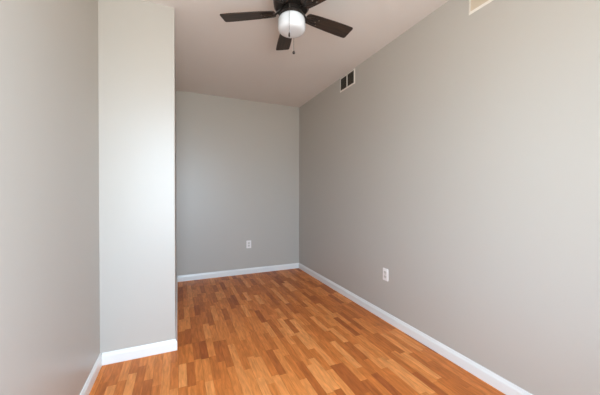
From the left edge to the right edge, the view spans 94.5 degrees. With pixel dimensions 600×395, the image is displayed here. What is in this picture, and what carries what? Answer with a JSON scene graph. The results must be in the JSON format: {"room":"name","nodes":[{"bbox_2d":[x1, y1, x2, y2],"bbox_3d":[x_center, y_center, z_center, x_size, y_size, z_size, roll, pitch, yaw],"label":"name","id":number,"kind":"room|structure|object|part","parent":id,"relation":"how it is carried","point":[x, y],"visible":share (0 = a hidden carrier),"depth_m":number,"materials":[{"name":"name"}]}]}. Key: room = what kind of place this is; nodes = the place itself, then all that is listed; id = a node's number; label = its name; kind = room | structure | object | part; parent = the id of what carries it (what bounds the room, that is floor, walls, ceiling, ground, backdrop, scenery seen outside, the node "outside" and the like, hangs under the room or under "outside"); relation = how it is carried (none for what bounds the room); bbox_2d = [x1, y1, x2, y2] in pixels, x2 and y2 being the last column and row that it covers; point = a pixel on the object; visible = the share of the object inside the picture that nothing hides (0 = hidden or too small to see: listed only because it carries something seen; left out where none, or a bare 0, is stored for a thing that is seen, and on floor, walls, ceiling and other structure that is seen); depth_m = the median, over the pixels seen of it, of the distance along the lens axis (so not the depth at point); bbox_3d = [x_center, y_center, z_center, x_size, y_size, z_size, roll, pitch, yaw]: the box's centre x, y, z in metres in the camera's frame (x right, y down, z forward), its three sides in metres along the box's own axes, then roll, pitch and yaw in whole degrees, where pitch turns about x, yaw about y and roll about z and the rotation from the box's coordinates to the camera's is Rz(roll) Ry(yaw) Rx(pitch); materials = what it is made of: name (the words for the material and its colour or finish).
{"room":"empty bedroom","nodes":[
{"label":"empty bedroom","id":0,"kind":"room"},
{"bbox_2d":[0,0,99,394],"bbox_3d":[-0.852,-0.114,0.585,0.120,2.512,2.720,0,1,-24],"label":"wall","id":1,"kind":"structure","parent":0,"point":[50,273],"depth_m":1.13,"materials":[{"name":"beige paint"}]},
{"bbox_2d":[98,0,176,354],"bbox_3d":[-1.563,-0.137,2.776,0.583,2.512,1.864,0,1,-24],"label":"wall","id":2,"kind":"structure","parent":0,"point":[137,65],"depth_m":1.94,"materials":[{"name":"beige paint"}]},
{"bbox_2d":[80,277,177,394],"bbox_3d":[-0.957,1.093,1.571,0.476,0.080,4.318,0,1,-24],"label":"baseboard","id":3,"kind":"structure","parent":2,"relation":"attached to","point":[115,356],"depth_m":1.93,"materials":[{"name":"white paint"}]},
{"bbox_2d":[176,90,298,276],"bbox_3d":[-0.842,-0.148,4.046,1.760,2.512,0.120,0,1,-24],"label":"wall","id":4,"kind":"structure","parent":0,"point":[237,160],"depth_m":3.94,"materials":[{"name":"beige paint"}]},
{"bbox_2d":[178,263,298,281],"bbox_3d":[-0.812,1.068,4.000,1.747,0.080,0.013,0,1,-24],"label":"baseboard","id":5,"kind":"structure","parent":4,"relation":"attached to","point":[207,275],"depth_m":3.95,"materials":[{"name":"white paint"}]},
{"bbox_2d":[246,240,250,247],"bbox_3d":[-0.744,0.681,4.028,0.071,0.112,0.009,0,1,-24],"label":"wall outlet","id":6,"kind":"object","parent":4,"relation":"attached to","point":[248,243],"visible":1,"depth_m":4.03,"materials":[{"name":"white plastic"}]},
{"bbox_2d":[143,0,448,106],"bbox_3d":[-0.153,-1.431,1.897,2.463,0.100,4.584,0,1,-24],"label":"ceiling","id":7,"kind":"structure","parent":0,"point":[214,56],"depth_m":2.53,"materials":[{"name":"white paint"}]},
{"bbox_2d":[220,0,352,53],"bbox_3d":[-0.037,-1.169,1.768,0.873,0.423,0.891,0,1,-24],"label":"ceiling fan","id":8,"kind":"object","parent":7,"relation":"hanging from","point":[292,19],"visible":1,"depth_m":1.76,"materials":[{"name":"brown metal"}]},
{"bbox_3d":[-0.331,-1.169,1.786,0.352,0.023,0.106,0,1,7],"label":"blade","id":9,"kind":"part","parent":8,"relation":"part of","materials":[{"name":"brown wood"}]},
{"bbox_3d":[-0.106,-1.171,2.026,0.106,0.023,0.352,0,1,-11],"label":"blade","id":10,"kind":"part","parent":8,"relation":"part of","materials":[{"name":"brown wood"}]},
{"bbox_3d":[-0.053,-1.087,1.752,0.173,0.093,0.173,0,1,-24],"label":"lamp shade","id":11,"kind":"part","parent":8,"relation":"part of","materials":[{"name":"white glass"}]},
{"bbox_3d":[0.152,-1.165,1.561,0.352,0.023,0.106,1,1,43],"label":"blade","id":12,"kind":"part","parent":8,"relation":"part of","materials":[{"name":"brown wood"}]},
{"bbox_3d":[0.192,-1.169,1.887,0.352,0.023,0.106,0,1,-29],"label":"blade","id":13,"kind":"part","parent":8,"relation":"part of","materials":[{"name":"brown wood"}]},
{"bbox_2d":[89,268,505,394],"bbox_3d":[-0.158,1.180,1.923,2.463,0.100,4.584,0,1,-24],"label":"floor","id":14,"kind":"structure","parent":0,"point":[280,332],"depth_m":2.02,"materials":[{"name":"laminate"}]},
{"bbox_2d":[299,0,599,394],"bbox_3d":[0.917,-0.128,2.382,0.120,2.512,4.584,0,1,-24],"label":"wall","id":15,"kind":"structure","parent":0,"point":[460,161],"depth_m":1.75,"materials":[{"name":"beige paint"}]},
{"bbox_2d":[340,68,354,92],"bbox_3d":[0.525,-1.306,3.102,0.010,0.164,0.298,0,1,-24],"label":"air vent","id":16,"kind":"object","parent":15,"relation":"in","point":[347,80],"visible":1,"depth_m":3.10,"materials":[{"name":"white metal"}]},
{"bbox_2d":[383,268,387,280],"bbox_3d":[0.781,0.705,2.536,0.009,0.112,0.071,0,1,-24],"label":"wall outlet","id":17,"kind":"object","parent":15,"relation":"attached to","point":[385,271],"visible":1,"depth_m":2.53,"materials":[{"name":"white plastic"}]},
{"bbox_2d":[299,263,532,394],"bbox_3d":[0.857,1.088,2.361,0.013,0.080,4.331,0,1,-24],"label":"baseboard","id":18,"kind":"structure","parent":15,"relation":"attached to","point":[496,381],"depth_m":2.04,"materials":[{"name":"white paint"}]},
{"bbox_2d":[469,0,492,14],"bbox_3d":[1.155,-1.260,1.670,0.010,0.150,0.292,0,1,-24],"label":"air vent","id":19,"kind":"object","parent":15,"relation":"in","point":[474,5],"visible":1,"depth_m":1.76,"materials":[{"name":"beige metal"}]}
]}

